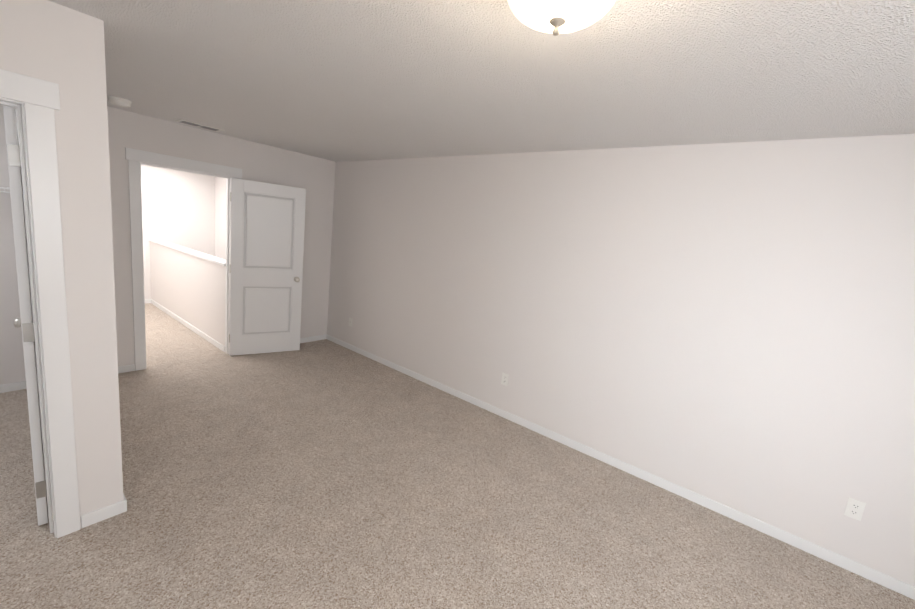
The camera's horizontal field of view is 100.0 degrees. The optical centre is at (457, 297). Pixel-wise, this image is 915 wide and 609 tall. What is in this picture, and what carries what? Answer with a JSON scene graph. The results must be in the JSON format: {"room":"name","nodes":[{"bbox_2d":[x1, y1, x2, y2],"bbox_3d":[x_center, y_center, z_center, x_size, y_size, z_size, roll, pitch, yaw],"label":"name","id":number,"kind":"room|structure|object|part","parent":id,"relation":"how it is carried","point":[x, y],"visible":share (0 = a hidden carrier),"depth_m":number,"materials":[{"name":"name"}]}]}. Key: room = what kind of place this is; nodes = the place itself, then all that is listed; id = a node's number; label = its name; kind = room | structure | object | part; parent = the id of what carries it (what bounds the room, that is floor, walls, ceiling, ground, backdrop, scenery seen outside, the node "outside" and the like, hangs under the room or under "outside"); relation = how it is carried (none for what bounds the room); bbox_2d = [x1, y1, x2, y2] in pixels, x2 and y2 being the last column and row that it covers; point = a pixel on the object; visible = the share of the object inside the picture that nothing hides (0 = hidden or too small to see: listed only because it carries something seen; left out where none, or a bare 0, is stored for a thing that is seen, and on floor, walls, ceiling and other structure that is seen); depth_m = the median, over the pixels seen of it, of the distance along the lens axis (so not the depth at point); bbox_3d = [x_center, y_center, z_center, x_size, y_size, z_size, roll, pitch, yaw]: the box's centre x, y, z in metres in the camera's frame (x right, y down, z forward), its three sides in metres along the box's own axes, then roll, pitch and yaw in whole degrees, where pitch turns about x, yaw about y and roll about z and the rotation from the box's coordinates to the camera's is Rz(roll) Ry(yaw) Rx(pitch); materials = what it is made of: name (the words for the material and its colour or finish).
{"room":"empty bedroom","nodes":[
{"label":"empty bedroom","id":0,"kind":"room"},
{"bbox_2d":[0,0,123,526],"bbox_3d":[-2.220,0.009,1.370,0.120,2.460,1.490,13,12,37],"label":"wall","id":1,"kind":"structure","parent":0,"point":[63,47],"depth_m":1.78,"materials":[{"name":"white paint"}]},
{"bbox_2d":[3,105,47,525],"bbox_3d":[-2.265,0.109,2.042,0.703,2.018,0.169,15,13,43],"label":"closet door","id":2,"kind":"structure","parent":1,"relation":"in","point":[17,202],"depth_m":1.78,"materials":[{"name":"white paint"}]},
{"bbox_2d":[0,69,80,537],"bbox_3d":[-2.164,0.203,1.501,0.126,2.050,0.750,13,12,37],"label":"door frame","id":3,"kind":"structure","parent":1,"relation":"attached to","point":[18,106],"depth_m":1.73,"materials":[{"name":"white paint"}]},
{"bbox_2d":[81,499,126,527],"bbox_3d":[-1.880,1.151,2.046,0.012,0.070,0.182,13,12,37],"label":"baseboard","id":4,"kind":"structure","parent":1,"relation":"attached to","point":[101,514],"depth_m":2.04,"materials":[{"name":"white paint"}]},
{"bbox_2d":[0,105,335,384],"bbox_3d":[-3.105,-0.487,3.753,0.120,2.460,4.160,13,12,37],"label":"wall","id":5,"kind":"structure","parent":0,"point":[313,176],"depth_m":3.76,"materials":[{"name":"white paint"}]},
{"bbox_2d":[0,187,9,192],"bbox_3d":[-3.777,-0.635,2.488,0.317,0.335,1.370,13,12,37],"label":"wire shelf","id":6,"kind":"object","parent":5,"relation":"attached to","point":[7,188],"visible":0.19,"depth_m":2.81,"materials":[{"name":"white metal"}]},
{"bbox_2d":[0,381,26,392],"bbox_3d":[-4.052,0.785,2.824,0.012,0.070,1.370,13,12,37],"label":"baseboard","id":7,"kind":"structure","parent":5,"relation":"attached to","point":[10,387],"depth_m":3.22,"materials":[{"name":"white paint"}]},
{"bbox_2d":[118,364,134,373],"bbox_3d":[-3.392,0.718,3.647,0.012,0.070,0.505,13,12,37],"label":"baseboard","id":8,"kind":"structure","parent":5,"relation":"attached to","point":[125,368],"depth_m":3.79,"materials":[{"name":"white paint"}]},
{"bbox_2d":[125,147,241,370],"bbox_3d":[-2.873,-0.356,4.091,0.164,2.141,0.998,13,12,37],"label":"door frame","id":9,"kind":"structure","parent":5,"relation":"attached to","point":[134,157],"depth_m":3.77,"materials":[{"name":"white paint"}]},
{"bbox_2d":[230,178,305,355],"bbox_3d":[-2.247,-0.312,4.558,0.773,2.018,0.169,0,12,-35],"label":"bedroom door","id":10,"kind":"structure","parent":5,"relation":"in","point":[267,239],"depth_m":4.53,"materials":[{"name":"white paint"}]},
{"bbox_3d":[-1.996,-0.227,4.752,0.066,0.066,0.169,0,12,-35],"label":"knob","id":11,"kind":"part","parent":10,"relation":"part of","materials":[{"name":"silver metal"}]},
{"bbox_2d":[300,334,325,342],"bbox_3d":[-2.256,0.603,5.065,0.012,0.070,1.195,13,12,37],"label":"baseboard","id":12,"kind":"structure","parent":5,"relation":"attached to","point":[312,338],"depth_m":5.35,"materials":[{"name":"white paint"}]},
{"bbox_2d":[141,165,214,298],"bbox_3d":[-5.224,-1.027,6.082,0.120,2.300,2.670,13,12,37],"label":"wall","id":13,"kind":"structure","parent":0,"point":[178,207],"depth_m":6.46,"materials":[{"name":"white paint"}]},
{"bbox_2d":[150,241,225,345],"bbox_3d":[-3.873,-0.137,5.482,3.030,1.040,0.110,13,12,37],"label":"wall","id":14,"kind":"structure","parent":0,"point":[189,289],"depth_m":5.21,"materials":[{"name":"white paint"}]},
{"bbox_2d":[148,239,225,265],"bbox_3d":[-3.816,-0.661,5.393,3.030,0.030,0.150,13,12,37],"label":"trim","id":15,"kind":"structure","parent":14,"relation":"on","point":[214,259],"depth_m":5.18,"materials":[{"name":"white paint"}]},
{"bbox_2d":[151,299,224,351],"bbox_3d":[-3.962,0.343,5.514,3.030,0.070,0.012,13,12,37],"label":"baseboard","id":16,"kind":"structure","parent":14,"relation":"attached to","point":[194,329],"depth_m":5.28,"materials":[{"name":"white paint"}]},
{"bbox_2d":[215,177,225,259],"bbox_3d":[-3.210,-0.815,6.122,3.030,2.300,0.120,13,12,37],"label":"wall","id":17,"kind":"structure","parent":0,"point":[220,217],"depth_m":6.78,"materials":[{"name":"white paint"}]},
{"bbox_2d":[0,303,914,608],"bbox_3d":[-2.003,1.065,2.996,9.620,0.100,4.400,13,12,37],"label":"floor","id":18,"kind":"structure","parent":0,"point":[324,473],"depth_m":2.31,"materials":[{"name":"carpet"}]},
{"bbox_2d":[49,0,914,161],"bbox_3d":[-0.511,-1.153,1.621,6.470,0.100,4.400,13,12,37],"label":"ceiling","id":19,"kind":"structure","parent":0,"point":[344,80],"depth_m":1.79,"materials":[{"name":"white paint"}]},
{"bbox_2d":[108,96,131,107],"bbox_3d":[-2.698,-1.558,3.070,0.144,0.049,0.144,13,12,37],"label":"smoke detector","id":20,"kind":"object","parent":19,"relation":"attached to","point":[120,102],"visible":1,"depth_m":3.03,"materials":[{"name":"white plastic"}]},
{"bbox_2d":[174,119,224,131],"bbox_3d":[-2.498,-1.665,3.723,0.190,0.011,0.370,13,12,37],"label":"ceiling vent","id":21,"kind":"object","parent":19,"relation":"in","point":[180,120],"visible":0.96,"depth_m":3.68,"materials":[{"name":"white plastic"}]},
{"bbox_2d":[180,121,217,130],"bbox_3d":[-2.498,-1.665,3.723,0.130,0.010,0.310,13,12,37],"label":"louvres","id":22,"kind":"object","parent":21,"relation":"attached to","point":[193,124],"visible":0.65,"depth_m":3.71,"materials":[{"name":"grey paint"}]},
{"bbox_2d":[507,0,615,35],"bbox_3d":[0.289,-0.835,1.082,0.378,0.176,0.378,13,12,37],"label":"ceiling light","id":23,"kind":"object","parent":19,"relation":"attached to","point":[555,17],"visible":1,"depth_m":1.07,"materials":[{"name":"white glass"}]},
{"bbox_2d":[327,134,914,586],"bbox_3d":[0.688,-0.033,3.498,6.470,2.460,0.120,13,12,37],"label":"wall","id":24,"kind":"structure","parent":0,"point":[729,324],"depth_m":2.70,"materials":[{"name":"white paint"}]},
{"bbox_2d":[501,373,508,385],"bbox_3d":[0.453,0.784,3.671,0.070,0.115,0.008,13,12,37],"label":"electrical outlet","id":25,"kind":"object","parent":24,"relation":"attached to","point":[504,380],"visible":1,"depth_m":3.67,"materials":[{"name":"white plastic"}]},
{"bbox_2d":[326,334,914,599],"bbox_3d":[0.520,1.143,3.644,6.230,0.070,0.012,13,12,37],"label":"baseboard","id":26,"kind":"structure","parent":24,"relation":"attached to","point":[880,578],"depth_m":2.77,"materials":[{"name":"white paint"}]},
{"bbox_2d":[844,497,865,520],"bbox_3d":[2.303,1.228,2.225,0.070,0.115,0.008,13,12,37],"label":"electrical outlet","id":27,"kind":"object","parent":24,"relation":"attached to","point":[855,508],"visible":1,"depth_m":2.22,"materials":[{"name":"white plastic"}]}
]}

